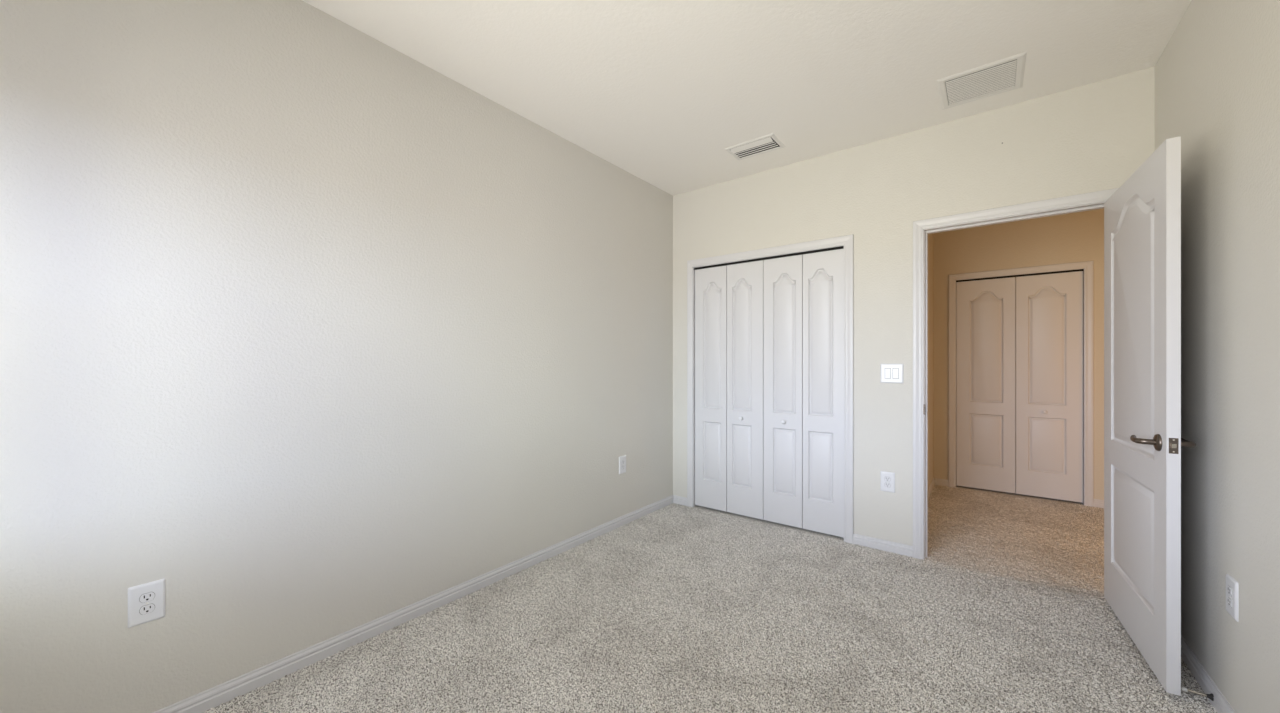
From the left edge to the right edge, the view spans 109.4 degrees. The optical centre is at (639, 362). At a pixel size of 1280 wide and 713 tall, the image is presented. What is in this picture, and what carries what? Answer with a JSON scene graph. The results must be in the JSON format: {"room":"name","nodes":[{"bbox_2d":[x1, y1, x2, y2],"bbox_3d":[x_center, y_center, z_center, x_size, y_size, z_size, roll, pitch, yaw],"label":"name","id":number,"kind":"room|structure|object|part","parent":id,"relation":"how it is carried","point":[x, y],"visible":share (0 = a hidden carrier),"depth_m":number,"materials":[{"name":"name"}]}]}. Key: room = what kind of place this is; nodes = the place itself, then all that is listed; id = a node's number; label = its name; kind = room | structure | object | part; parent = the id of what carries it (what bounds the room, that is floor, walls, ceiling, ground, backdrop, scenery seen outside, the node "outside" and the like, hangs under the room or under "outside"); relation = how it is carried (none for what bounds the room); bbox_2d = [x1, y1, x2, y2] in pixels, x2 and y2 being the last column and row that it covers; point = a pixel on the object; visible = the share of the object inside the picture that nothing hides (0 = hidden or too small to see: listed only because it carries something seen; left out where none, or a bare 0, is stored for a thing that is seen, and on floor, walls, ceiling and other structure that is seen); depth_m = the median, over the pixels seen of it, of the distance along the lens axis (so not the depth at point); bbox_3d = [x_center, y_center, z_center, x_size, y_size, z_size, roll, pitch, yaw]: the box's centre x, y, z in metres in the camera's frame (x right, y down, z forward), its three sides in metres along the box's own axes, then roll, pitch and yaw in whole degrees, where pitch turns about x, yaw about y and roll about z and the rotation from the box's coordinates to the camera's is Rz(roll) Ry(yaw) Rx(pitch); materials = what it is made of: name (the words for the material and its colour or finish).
{"room":"empty bedroom","nodes":[
{"label":"empty bedroom","id":0,"kind":"room"},
{"bbox_2d":[0,0,672,712],"bbox_3d":[-0.700,-0.128,2.857,0.120,2.960,5.000,0,0,38],"label":"wall","id":1,"kind":"structure","parent":0,"point":[308,332],"depth_m":1.78,"materials":[{"name":"beige paint"}]},
{"bbox_2d":[128,578,164,627],"bbox_3d":[-1.650,0.806,1.518,0.009,0.132,0.086,0,0,38],"label":"wall outlet","id":2,"kind":"object","parent":1,"relation":"attached to","point":[146,602],"visible":1,"depth_m":1.51,"materials":[{"name":"white plastic"}]},
{"bbox_2d":[140,604,154,614],"bbox_3d":[-1.648,0.826,1.516,0.003,0.028,0.034,0,0,38],"label":"receptacle","id":3,"kind":"object","parent":2,"relation":"attached to","point":[145,609],"depth_m":1.52,"materials":[{"name":"white plastic"}]},
{"bbox_2d":[140,592,154,602],"bbox_3d":[-1.648,0.786,1.516,0.003,0.028,0.034,0,0,38],"label":"receptacle","id":4,"kind":"object","parent":2,"relation":"attached to","point":[145,597],"depth_m":1.52,"materials":[{"name":"white plastic"}]},
{"bbox_2d":[153,495,673,712],"bbox_3d":[-0.876,1.217,2.519,0.014,0.069,3.850,0,0,38],"label":"baseboard","id":5,"kind":"structure","parent":1,"relation":"attached to","point":[227,691],"depth_m":2.07,"materials":[{"name":"white paint"}]},
{"bbox_2d":[619,455,625,473],"bbox_3d":[-0.132,0.788,3.490,0.009,0.132,0.086,0,0,38],"label":"wall outlet","id":6,"kind":"object","parent":1,"relation":"attached to","point":[622,460],"visible":1,"depth_m":3.48,"materials":[{"name":"white plastic"}]},
{"bbox_2d":[204,481,1216,712],"bbox_3d":[2.042,1.252,2.058,5.200,0.011,6.681,0,0,38],"label":"floor","id":7,"kind":"structure","parent":0,"point":[674,608],"depth_m":2.10,"materials":[{"name":"carpet"}]},
{"bbox_2d":[302,0,1191,195],"bbox_3d":[2.004,-1.538,2.025,5.420,0.100,6.981,0,0,38],"label":"ceiling","id":8,"kind":"structure","parent":0,"point":[658,91],"depth_m":2.23,"materials":[{"name":"white paint"}]},
{"bbox_2d":[725,133,785,159],"bbox_3d":[0.796,-1.482,3.141,0.348,0.013,0.232,0,0,38],"label":"ceiling vent","id":9,"kind":"object","parent":8,"relation":"in","point":[764,144],"visible":1,"depth_m":3.12,"materials":[{"name":"white metal"}]},
{"bbox_3d":[0.760,-1.482,3.096,0.290,0.012,0.051,0,0,38],"label":"louvre blade","id":10,"kind":"part","parent":9,"relation":"part of","materials":[{"name":"white metal"}]},
{"bbox_3d":[0.790,-1.481,3.135,0.290,0.003,0.007,0,0,38],"label":"louvre blade","id":11,"kind":"part","parent":9,"relation":"part of","materials":[{"name":"white metal"}]},
{"bbox_3d":[0.808,-1.481,3.158,0.290,0.003,0.007,0,0,38],"label":"louvre blade","id":12,"kind":"part","parent":9,"relation":"part of","materials":[{"name":"white metal"}]},
{"bbox_3d":[0.826,-1.481,3.181,0.290,0.003,0.007,0,0,38],"label":"louvre blade","id":13,"kind":"part","parent":9,"relation":"part of","materials":[{"name":"white metal"}]},
{"bbox_3d":[0.844,-1.481,3.204,0.290,0.003,0.007,0,0,38],"label":"louvre blade","id":14,"kind":"part","parent":9,"relation":"part of","materials":[{"name":"white metal"}]},
{"bbox_2d":[937,52,1026,109],"bbox_3d":[1.817,-1.484,2.421,0.362,0.008,0.352,0,0,38],"label":"ceiling vent","id":15,"kind":"object","parent":8,"relation":"in","point":[1007,74],"visible":1,"depth_m":2.40,"materials":[{"name":"white metal"}]},
{"bbox_2d":[673,67,1154,545],"bbox_3d":[2.388,-0.128,2.507,5.200,2.960,0.115,0,0,38],"label":"wall","id":16,"kind":"structure","parent":0,"point":[1093,137],"depth_m":2.99,"materials":[{"name":"beige paint"}]},
{"bbox_2d":[673,495,686,505],"bbox_3d":[0.357,1.217,3.991,0.144,0.069,0.014,0,0,38],"label":"baseboard","id":17,"kind":"structure","parent":16,"relation":"attached to","point":[679,500],"depth_m":3.99,"materials":[{"name":"white paint"}]},
{"bbox_2d":[693,245,843,506],"bbox_3d":[0.979,0.215,3.592,1.224,2.073,0.116,0,0,38],"label":"lining","id":18,"kind":"object","parent":16,"relation":"attached to","point":[841,246],"visible":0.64,"depth_m":3.92,"materials":[{"name":"white paint"}]},
{"bbox_2d":[695,260,762,519],"bbox_3d":[0.721,0.214,3.742,0.615,2.040,0.063,0,0,38],"label":"door","id":19,"kind":"structure","parent":18,"relation":"attached to","point":[728,298],"depth_m":3.73,"materials":[{"name":"white paint"}]},
{"bbox_2d":[763,249,843,537],"bbox_3d":[1.205,0.214,3.370,0.598,2.040,0.063,0,0,38],"label":"door","id":20,"kind":"structure","parent":18,"relation":"attached to","point":[803,295],"depth_m":3.38,"materials":[{"name":"white paint"}]},
{"bbox_2d":[687,234,853,543],"bbox_3d":[0.944,0.184,3.538,1.338,2.135,0.016,0,0,38],"label":"door frame","id":21,"kind":"structure","parent":16,"relation":"attached to","point":[847,241],"depth_m":3.16,"materials":[{"name":"white paint"}]},
{"bbox_2d":[853,534,912,556],"bbox_3d":[1.614,1.217,3.022,0.354,0.069,0.014,0,0,38],"label":"baseboard","id":22,"kind":"structure","parent":16,"relation":"attached to","point":[875,543],"depth_m":3.02,"materials":[{"name":"white paint"}]},
{"bbox_2d":[880,471,894,492],"bbox_3d":[1.641,0.793,3.004,0.086,0.132,0.009,0,0,38],"label":"wall outlet","id":23,"kind":"object","parent":16,"relation":"attached to","point":[887,479],"visible":1,"depth_m":3.00,"materials":[{"name":"white plastic"}]},
{"bbox_2d":[880,364,903,383],"bbox_3d":[1.660,0.073,2.989,0.136,0.130,0.011,0,0,38],"label":"light switch","id":24,"kind":"object","parent":16,"relation":"attached to","point":[889,373],"visible":1,"depth_m":2.99,"materials":[{"name":"white plastic"}]},
{"bbox_2d":[913,188,1118,558],"bbox_3d":[2.173,0.174,2.663,0.969,2.156,0.132,0,0,38],"label":"door frame","id":25,"kind":"structure","parent":16,"relation":"attached to","point":[1104,195],"depth_m":2.88,"materials":[{"name":"white paint"}]},
{"bbox_2d":[1104,136,1195,695],"bbox_3d":[2.206,0.198,2.016,0.163,2.058,0.843,0,0,34],"label":"door","id":26,"kind":"structure","parent":25,"relation":"attached to","point":[1143,442],"depth_m":1.86,"materials":[{"name":"white paint"}]},
{"bbox_3d":[1.996,0.308,1.806,0.054,0.024,0.117,0,0,34],"label":"lever","id":27,"kind":"part","parent":26,"relation":"part of","materials":[{"name":"brown metal"}]},
{"bbox_3d":[1.973,0.309,1.676,0.024,0.058,0.002,0,0,34],"label":"latch plate","id":28,"kind":"part","parent":26,"relation":"part of","materials":[{"name":"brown metal"}]},
{"bbox_3d":[2.086,0.308,1.744,0.054,0.024,0.117,0,0,34],"label":"lever","id":29,"kind":"part","parent":26,"relation":"part of","materials":[{"name":"brown metal"}]},
{"bbox_2d":[928,233,932,487],"bbox_3d":[2.347,-0.128,3.884,0.115,2.960,2.016,0,0,38],"label":"wall","id":30,"kind":"structure","parent":0,"point":[930,236],"depth_m":4.42,"materials":[{"name":"beige paint"}]},
{"bbox_2d":[928,478,934,498],"bbox_3d":[2.398,1.217,3.845,0.014,0.069,2.016,0,0,38],"label":"baseboard","id":31,"kind":"structure","parent":30,"relation":"attached to","point":[932,484],"depth_m":4.37,"materials":[{"name":"white paint"}]},
{"bbox_2d":[933,208,1103,499],"bbox_3d":[4.559,-0.128,3.957,3.530,2.960,0.800,0,0,38],"label":"wall","id":32,"kind":"structure","parent":0,"point":[1078,236],"depth_m":4.28,"materials":[{"name":"beige paint"}]},
{"bbox_2d":[935,478,948,486],"bbox_3d":[3.061,1.217,4.598,0.116,0.069,0.014,0,0,38],"label":"baseboard","id":33,"kind":"structure","parent":32,"relation":"attached to","point":[943,482],"depth_m":4.59,"materials":[{"name":"white paint"}]},
{"bbox_2d":[956,268,1083,504],"bbox_3d":[3.558,0.214,4.296,0.926,2.075,0.116,0,0,38],"label":"lining","id":34,"kind":"object","parent":32,"relation":"attached to","point":[1072,270],"visible":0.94,"depth_m":4.03,"materials":[{"name":"white paint"}]},
{"bbox_2d":[956,271,1082,502],"bbox_3d":[3.534,0.214,4.265,0.914,2.040,0.063,0,0,38],"label":"door","id":35,"kind":"structure","parent":34,"relation":"attached to","point":[1049,307],"depth_m":4.24,"materials":[{"name":"white paint"}]},
{"bbox_2d":[949,261,1093,506],"bbox_3d":[3.518,0.186,4.244,1.040,2.132,0.016,0,0,38],"label":"door frame","id":36,"kind":"structure","parent":32,"relation":"attached to","point":[1088,266],"depth_m":3.98,"materials":[{"name":"white paint"}]},
{"bbox_2d":[1094,499,1103,507],"bbox_3d":[4.820,1.217,3.243,2.245,0.069,0.014,0,0,38],"label":"baseboard","id":37,"kind":"structure","parent":32,"relation":"attached to","point":[1098,503],"depth_m":3.90,"materials":[{"name":"white paint"}]},
{"bbox_2d":[1155,0,1279,712],"bbox_3d":[1.401,-0.128,0.639,0.120,2.960,4.050,0,0,38],"label":"wall","id":38,"kind":"structure","parent":0,"point":[1217,76],"depth_m":1.56,"materials":[{"name":"beige paint"}]},
{"bbox_2d":[1181,687,1213,700],"bbox_3d":[2.061,1.223,1.677,0.076,0.025,0.025,0,0,38],"label":"door stop","id":39,"kind":"object","parent":38,"relation":"attached to","point":[1210,696],"visible":1,"depth_m":1.67,"materials":[{"name":"silver metal"}]},
{"bbox_3d":[2.063,1.223,1.675,0.056,0.008,0.008,0,0,38],"label":"rod","id":40,"kind":"part","parent":39,"relation":"part of","materials":[{"name":"silver metal"}]},
{"bbox_2d":[1181,636,1235,712],"bbox_3d":[1.409,1.217,0.759,0.014,0.069,3.850,0,0,38],"label":"baseboard","id":41,"kind":"structure","parent":38,"relation":"attached to","point":[1221,705],"depth_m":1.73,"materials":[{"name":"white paint"}]},
{"bbox_2d":[1226,574,1238,621],"bbox_3d":[2.020,0.802,1.549,0.009,0.132,0.086,0,0,38],"label":"wall outlet","id":42,"kind":"object","parent":38,"relation":"attached to","point":[1232,586],"visible":1,"depth_m":1.53,"materials":[{"name":"white plastic"}]},
{"bbox_2d":[1227,597,1231,607],"bbox_3d":[2.018,0.822,1.551,0.003,0.028,0.034,0,0,38],"label":"receptacle","id":43,"kind":"object","parent":42,"relation":"attached to","point":[1229,599],"depth_m":1.55,"materials":[{"name":"white plastic"}]},
{"bbox_2d":[1227,586,1231,595],"bbox_3d":[2.018,0.782,1.551,0.003,0.028,0.034,0,0,38],"label":"receptacle","id":44,"kind":"object","parent":42,"relation":"attached to","point":[1229,588],"depth_m":1.55,"materials":[{"name":"white plastic"}]}
]}

